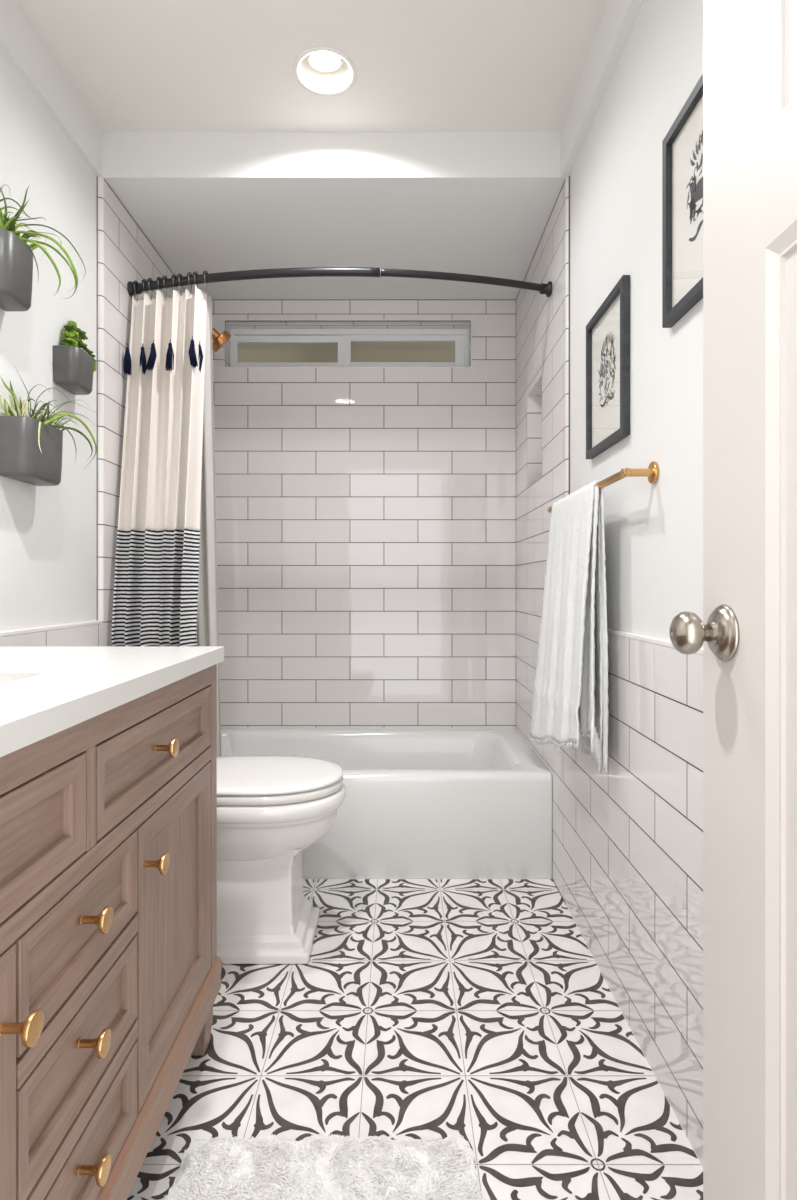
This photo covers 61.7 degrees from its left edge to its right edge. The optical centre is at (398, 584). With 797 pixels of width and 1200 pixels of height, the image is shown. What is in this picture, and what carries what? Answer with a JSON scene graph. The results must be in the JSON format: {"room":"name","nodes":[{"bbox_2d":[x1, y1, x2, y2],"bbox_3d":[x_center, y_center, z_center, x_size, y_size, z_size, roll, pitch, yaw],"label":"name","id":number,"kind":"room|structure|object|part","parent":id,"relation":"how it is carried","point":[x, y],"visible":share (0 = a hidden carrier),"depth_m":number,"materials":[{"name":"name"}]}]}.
{"room":"bathroom","nodes":[
{"label":"bathroom","id":0,"kind":"room"},
{"bbox_2d":[0,46,184,645],"bbox_3d":[-1.002,-0.235,1.442,0.138,2.490,3.125,0,0,0],"label":"wall","id":1,"kind":"structure","parent":0,"point":[48,534],"depth_m":1.90,"materials":[{"name":"white paint"}]},
{"bbox_2d":[0,185,85,310],"bbox_3d":[-0.860,-0.787,1.560,0.181,0.260,0.240,0,0,0],"label":"wall planter","id":2,"kind":"object","parent":1,"relation":"attached to","point":[16,256],"visible":1,"depth_m":1.54,"materials":[{"name":"grey ceramic"}]},
{"bbox_3d":[-0.912,-0.728,1.550,0.078,0.141,0.130,0,0,0],"label":"pot","id":3,"kind":"part","parent":2,"relation":"part of","materials":[{"name":"grey ceramic"}]},
{"bbox_2d":[0,364,96,485],"bbox_3d":[-0.896,-0.393,1.677,0.152,0.270,0.288,0,0,19],"label":"wall planter","id":4,"kind":"object","parent":1,"relation":"attached to","point":[31,447],"visible":1,"depth_m":1.60,"materials":[{"name":"grey ceramic"}]},
{"bbox_3d":[-0.911,-0.329,1.662,0.080,0.141,0.180,0,0,0],"label":"pot","id":5,"kind":"part","parent":4,"relation":"part of","materials":[{"name":"grey ceramic"}]},
{"bbox_2d":[0,0,101,176],"bbox_3d":[-0.944,-1.358,1.042,0.015,0.144,2.125,0,0,0],"label":"trim","id":6,"kind":"structure","parent":1,"relation":"attached to","point":[19,39],"depth_m":1.78,"materials":[{"name":"white paint"}]},
{"bbox_2d":[0,620,101,636],"bbox_3d":[-0.942,0.117,1.040,0.018,0.011,2.119,0,0,0],"label":"trim","id":7,"kind":"structure","parent":1,"relation":"attached to","point":[79,624],"depth_m":1.77,"materials":[{"name":"white"}]},
{"bbox_2d":[53,321,96,394],"bbox_3d":[-0.918,-0.654,1.914,0.069,0.202,0.168,0,0,0],"label":"wall planter","id":8,"kind":"object","parent":1,"relation":"attached to","point":[73,368],"visible":1,"depth_m":1.86,"materials":[{"name":"grey ceramic"}]},
{"bbox_3d":[-0.917,-0.606,1.893,0.068,0.105,0.125,0,0,0],"label":"pot","id":9,"kind":"part","parent":8,"relation":"part of","materials":[{"name":"grey ceramic"}]},
{"bbox_2d":[212,328,230,351],"bbox_3d":[-0.804,-0.990,2.593,0.294,0.150,0.092,0,0,-16],"label":"showerhead","id":10,"kind":"object","parent":1,"relation":"attached to","point":[219,339],"visible":0.51,"depth_m":2.59,"materials":[{"name":"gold metal"}]},
{"bbox_2d":[127,267,551,296],"bbox_3d":[-0.203,-1.026,2.256,1.460,0.052,0.169,0,0,0],"label":"shower rod","id":11,"kind":"object","parent":1,"relation":"attached to","point":[543,288],"visible":0.96,"depth_m":2.20,"materials":[{"name":"black metal"}]},
{"bbox_2d":[111,270,207,645],"bbox_3d":[-0.795,-0.069,2.192,0.297,1.957,0.213,0,0,15],"label":"shower curtain","id":12,"kind":"object","parent":11,"relation":"hanging from","point":[155,597],"visible":0.73,"depth_m":2.20,"materials":[{"name":"white fabric"}]},
{"bbox_2d":[197,295,221,756],"bbox_3d":[-0.776,-0.107,2.346,0.277,1.755,0.177,0,0,0],"label":"liner","id":13,"kind":"object","parent":11,"relation":"hanging from","point":[207,613],"visible":0.15,"depth_m":2.35,"materials":[{"name":"white fabric"}]},
{"bbox_3d":[-0.490,-1.026,2.227,0.867,0.028,0.072,0,0,8],"label":"rod","id":14,"kind":"part","parent":11,"relation":"part of","materials":[{"name":"black metal"}]},
{"bbox_3d":[0.221,-1.026,2.239,0.592,0.024,0.043,0,0,-12],"label":"rod","id":15,"kind":"part","parent":11,"relation":"part of","materials":[{"name":"black metal"}]},
{"bbox_2d":[16,0,607,131],"bbox_3d":[-0.206,-1.510,1.065,1.729,0.160,2.370,0,0,0],"label":"ceiling","id":16,"kind":"structure","parent":0,"point":[134,65],"depth_m":1.82,"materials":[{"name":"white paint"}]},
{"bbox_2d":[293,47,355,95],"bbox_3d":[-0.206,-1.470,1.859,0.175,0.090,0.175,0,0,0],"label":"recessed light","id":17,"kind":"object","parent":16,"relation":"in","point":[326,71],"visible":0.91,"depth_m":1.89,"materials":[{"name":"white metal"}]},
{"bbox_2d":[102,132,565,298],"bbox_3d":[-0.206,-1.418,2.625,1.729,0.264,1.040,0,0,0],"label":"ceiling","id":18,"kind":"structure","parent":0,"point":[472,203],"depth_m":2.24,"materials":[{"name":"white paint"}]},
{"bbox_2d":[211,300,515,727],"bbox_3d":[-0.203,-0.138,3.075,1.720,2.296,0.140,0,0,0],"label":"wall","id":19,"kind":"structure","parent":0,"point":[366,517],"depth_m":3.00,"materials":[{"name":"tile"}]},
{"bbox_2d":[97,176,515,619],"bbox_3d":[-0.212,-0.588,2.551,1.478,1.397,0.908,0,0,0],"label":"trim","id":20,"kind":"structure","parent":19,"relation":"attached to","point":[97,176],"depth_m":2.10,"materials":[{"name":"grey metal"}]},
{"bbox_2d":[224,319,471,367],"bbox_3d":[-0.230,-1.087,3.009,1.118,0.218,0.012,0,0,0],"label":"trim","id":21,"kind":"structure","parent":19,"relation":"attached to","point":[227,320],"depth_m":3.00,"materials":[{"name":"white"}]},
{"bbox_2d":[230,329,468,366],"bbox_3d":[-0.230,-1.087,3.119,1.108,0.208,0.042,0,0,0],"label":"window","id":22,"kind":"structure","parent":19,"relation":"in","point":[248,347],"depth_m":3.11,"materials":[{"name":"white plastic"}]},
{"bbox_3d":[-0.518,-1.083,3.115,0.471,0.097,0.005,0,0,0],"label":"pane","id":23,"kind":"part","parent":22,"relation":"part of","materials":[{"name":"clear glass"}]},
{"bbox_3d":[-0.511,-1.083,3.115,0.513,0.159,0.021,0,0,0],"label":"sash","id":24,"kind":"part","parent":22,"relation":"part of","materials":[{"name":"white plastic"}]},
{"bbox_3d":[0.018,-1.091,3.124,0.492,0.102,0.005,0,0,0],"label":"pane","id":25,"kind":"part","parent":22,"relation":"part of","materials":[{"name":"clear glass"}]},
{"bbox_3d":[0.024,-1.085,3.124,0.564,0.163,0.024,0,0,0],"label":"sash","id":26,"kind":"part","parent":22,"relation":"part of","materials":[{"name":"white plastic"}]},
{"bbox_2d":[221,728,515,728],"bbox_3d":[-0.203,0.647,3.003,1.458,0.010,0.004,0,0,0],"label":"trim","id":27,"kind":"structure","parent":19,"relation":"attached to","point":[221,728],"depth_m":3.00,"materials":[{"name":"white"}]},
{"bbox_2d":[127,878,702,1199],"bbox_3d":[-0.206,1.040,1.492,1.689,0.061,3.225,0,0,0],"label":"floor","id":28,"kind":"structure","parent":0,"point":[480,1010],"depth_m":1.44,"materials":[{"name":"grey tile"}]},
{"bbox_2d":[0,664,221,1199],"bbox_3d":[-0.654,0.590,0.881,0.563,0.836,1.234,0,0,0],"label":"vanity cabinet","id":29,"kind":"object","parent":28,"relation":"on","point":[111,967],"visible":0.98,"depth_m":0.93,"materials":[{"name":"brown wood"}]},
{"bbox_3d":[-0.417,0.605,0.517,0.020,0.446,0.386,0,0,0],"label":"door","id":30,"kind":"part","parent":29,"relation":"part of","materials":[{"name":"brown wood"}]},
{"bbox_3d":[-0.391,0.456,0.686,0.036,0.033,0.033,0,0,0],"label":"knob","id":31,"kind":"part","parent":29,"relation":"part of","materials":[{"name":"gold metal"}]},
{"bbox_3d":[-0.417,0.282,0.597,0.020,0.128,0.544,0,0,0],"label":"drawer","id":32,"kind":"part","parent":29,"relation":"part of","materials":[{"name":"brown wood"}]},
{"bbox_3d":[-0.417,0.445,0.877,0.020,0.126,0.322,0,0,0],"label":"drawer","id":33,"kind":"part","parent":29,"relation":"part of","materials":[{"name":"brown wood"}]},
{"bbox_3d":[-0.417,0.608,0.877,0.020,0.127,0.322,0,0,0],"label":"drawer","id":34,"kind":"part","parent":29,"relation":"part of","materials":[{"name":"brown wood"}]},
{"bbox_3d":[-0.418,0.609,0.877,0.022,0.192,0.327,0,0,0],"label":"rail","id":35,"kind":"part","parent":29,"relation":"part of","materials":[{"name":"brown wood"}]},
{"bbox_3d":[-0.417,0.768,0.877,0.020,0.118,0.322,0,0,0],"label":"drawer","id":36,"kind":"part","parent":29,"relation":"part of","materials":[{"name":"brown wood"}]},
{"bbox_3d":[-0.400,0.763,0.870,0.036,0.033,0.033,0,0,0],"label":"knob","id":37,"kind":"part","parent":29,"relation":"part of","materials":[{"name":"gold metal"}]},
{"bbox_3d":[-0.400,0.598,0.870,0.036,0.033,0.033,0,0,0],"label":"knob","id":38,"kind":"part","parent":29,"relation":"part of","materials":[{"name":"gold metal"}]},
{"bbox_3d":[-0.400,0.440,0.876,0.036,0.033,0.033,0,0,0],"label":"knob","id":39,"kind":"part","parent":29,"relation":"part of","materials":[{"name":"gold metal"}]},
{"bbox_3d":[-0.418,0.275,0.885,0.022,0.206,1.126,0,0,0],"label":"rail","id":40,"kind":"part","parent":29,"relation":"part of","materials":[{"name":"brown wood"}]},
{"bbox_2d":[0,646,223,756],"bbox_3d":[-0.663,0.219,0.880,0.540,0.162,1.240,0,0,0],"label":"countertop","id":41,"kind":"structure","parent":29,"relation":"on","point":[46,691],"depth_m":1.02,"materials":[{"name":"white stone"}]},
{"bbox_3d":[-0.417,0.282,1.173,0.020,0.128,0.543,0,0,0],"label":"drawer","id":42,"kind":"part","parent":29,"relation":"part of","materials":[{"name":"brown wood"}]},
{"bbox_3d":[-0.391,0.448,1.071,0.036,0.033,0.033,0,0,0],"label":"knob","id":43,"kind":"part","parent":29,"relation":"part of","materials":[{"name":"gold metal"}]},
{"bbox_3d":[-0.667,0.870,0.881,0.538,0.076,1.234,0,0,0],"label":"moulding","id":44,"kind":"part","parent":29,"relation":"part of","materials":[{"name":"brown wood"}]},
{"bbox_3d":[-0.400,0.279,1.142,0.036,0.033,0.033,0,0,0],"label":"knob","id":45,"kind":"part","parent":29,"relation":"part of","materials":[{"name":"gold metal"}]},
{"bbox_3d":[-0.417,0.605,1.245,0.020,0.446,0.400,0,0,0],"label":"door","id":46,"kind":"part","parent":29,"relation":"part of","materials":[{"name":"brown wood"}]},
{"bbox_3d":[-0.435,0.957,1.450,0.046,0.102,0.056,0,0,0],"label":"leg","id":47,"kind":"part","parent":29,"relation":"part of","materials":[{"name":"brown wood"}]},
{"bbox_2d":[217,756,345,963],"bbox_3d":[-0.536,0.621,1.905,0.768,0.774,0.376,0,0,0],"label":"toilet","id":48,"kind":"object","parent":28,"relation":"on","point":[271,809],"visible":0.46,"depth_m":1.80,"materials":[{"name":"white ceramic"}]},
{"bbox_3d":[-0.438,0.537,1.905,0.555,0.018,0.366,0,0,0],"label":"lid","id":49,"kind":"part","parent":48,"relation":"part of","materials":[{"name":"white ceramic"}]},
{"bbox_3d":[-0.437,0.560,1.905,0.556,0.022,0.366,0,0,0],"label":"seat","id":50,"kind":"part","parent":48,"relation":"part of","materials":[{"name":"white plastic"}]},
{"bbox_3d":[-0.476,0.658,1.905,0.648,0.168,0.376,0,0,0],"label":"bowl","id":51,"kind":"part","parent":48,"relation":"part of","materials":[{"name":"white ceramic"}]},
{"bbox_2d":[164,1133,484,1199],"bbox_3d":[-0.121,0.996,0.814,0.536,0.026,0.810,0,0,0],"label":"bath mat","id":52,"kind":"object","parent":28,"relation":"on","point":[271,1167],"visible":1,"depth_m":1.13,"materials":[{"name":"white fabric"}]},
{"bbox_2d":[221,729,551,877],"bbox_3d":[-0.203,0.829,2.647,1.458,0.360,0.714,0,0,0],"label":"bathtub","id":53,"kind":"object","parent":28,"relation":"on","point":[418,803],"visible":0.45,"depth_m":2.29,"materials":[{"name":"white ceramic"}]},
{"bbox_2d":[516,0,702,1166],"bbox_3d":[0.593,-0.235,1.442,0.131,2.490,3.125,0,0,0],"label":"wall","id":54,"kind":"structure","parent":0,"point":[653,534],"depth_m":1.50,"materials":[{"name":"white paint"}]},
{"bbox_2d":[516,176,569,904],"bbox_3d":[0.532,-0.138,2.551,0.012,2.296,0.908,0,0,0],"label":"trim","id":55,"kind":"structure","parent":54,"relation":"attached to","point":[569,176],"depth_m":2.10,"materials":[{"name":"grey"}]},
{"bbox_2d":[561,0,643,177],"bbox_3d":[0.524,-1.358,1.042,0.027,0.144,2.125,0,0,0],"label":"trim","id":56,"kind":"structure","parent":54,"relation":"attached to","point":[618,18],"depth_m":1.74,"materials":[{"name":"white paint"}]},
{"bbox_2d":[548,461,658,512],"bbox_3d":[0.503,-0.236,1.741,0.070,0.047,0.728,0,0,0],"label":"towel bar","id":57,"kind":"object","parent":54,"relation":"attached to","point":[652,472],"visible":0.66,"depth_m":1.40,"materials":[{"name":"gold metal"}]},
{"bbox_2d":[530,481,608,774],"bbox_3d":[0.461,0.110,1.798,0.127,0.723,0.463,0,0,0],"label":"hand towel","id":58,"kind":"object","parent":57,"relation":"hanging from","point":[570,695],"visible":1,"depth_m":1.69,"materials":[{"name":"white fabric"}]},
{"bbox_3d":[0.503,-0.236,1.401,0.070,0.047,0.047,0,0,0],"label":"post","id":59,"kind":"part","parent":57,"relation":"part of","materials":[{"name":"gold metal"}]},
{"bbox_2d":[586,275,629,458],"bbox_3d":[0.529,-0.535,1.704,0.018,0.371,0.307,0,0,0],"label":"picture frame","id":60,"kind":"object","parent":54,"relation":"attached to","point":[608,330],"visible":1,"depth_m":1.69,"materials":[{"name":"black wood"}]},
{"bbox_2d":[592,294,619,447],"bbox_3d":[0.535,-0.535,1.704,0.004,0.337,0.273,0,0,0],"label":"print","id":61,"kind":"object","parent":60,"relation":"attached to","point":[606,321],"depth_m":1.71,"materials":[{"name":"white paper"}]},
{"bbox_2d":[598,332,615,407],"bbox_3d":[0.532,-0.551,1.709,0.001,0.186,0.150,0,0,0],"label":"artwork","id":62,"kind":"object","parent":60,"relation":"attached to","point":[600,373],"depth_m":1.71},
{"bbox_2d":[607,628,702,654],"bbox_3d":[0.532,0.117,1.040,0.012,0.011,2.119,0,0,0],"label":"trim","id":63,"kind":"structure","parent":54,"relation":"attached to","point":[652,640],"depth_m":1.43,"materials":[{"name":"white"}]},
{"bbox_2d":[662,74,702,327],"bbox_3d":[0.529,-0.693,1.165,0.018,0.369,0.307,0,0,0],"label":"picture frame","id":64,"kind":"object","parent":54,"relation":"attached to","point":[682,146],"visible":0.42,"depth_m":1.24,"materials":[{"name":"black wood"}]},
{"bbox_2d":[672,95,702,307],"bbox_3d":[0.535,-0.693,1.165,0.004,0.335,0.273,0,0,0],"label":"print","id":65,"kind":"object","parent":64,"relation":"attached to","point":[687,129],"depth_m":1.23,"materials":[{"name":"white paper"}]},
{"bbox_2d":[686,130,702,241],"bbox_3d":[0.532,-0.711,1.161,0.001,0.181,0.149,0,0,0],"label":"artwork","id":66,"kind":"object","parent":64,"relation":"attached to","point":[696,191],"depth_m":1.19},
{"bbox_2d":[669,0,796,1199],"bbox_3d":[0.361,-0.014,0.430,0.095,2.032,0.780,0,0,0],"label":"door","id":67,"kind":"structure","parent":54,"relation":"in","point":[747,634],"depth_m":0.72,"materials":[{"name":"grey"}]},
{"bbox_3d":[0.337,0.055,0.765,0.046,0.050,0.050,0,0,0],"label":"knob","id":68,"kind":"part","parent":67,"relation":"part of","materials":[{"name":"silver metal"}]},
{"bbox_3d":[0.387,-0.065,0.430,0.025,1.650,0.502,0,0,0],"label":"panel","id":69,"kind":"part","parent":67,"relation":"part of","materials":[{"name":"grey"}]}
]}

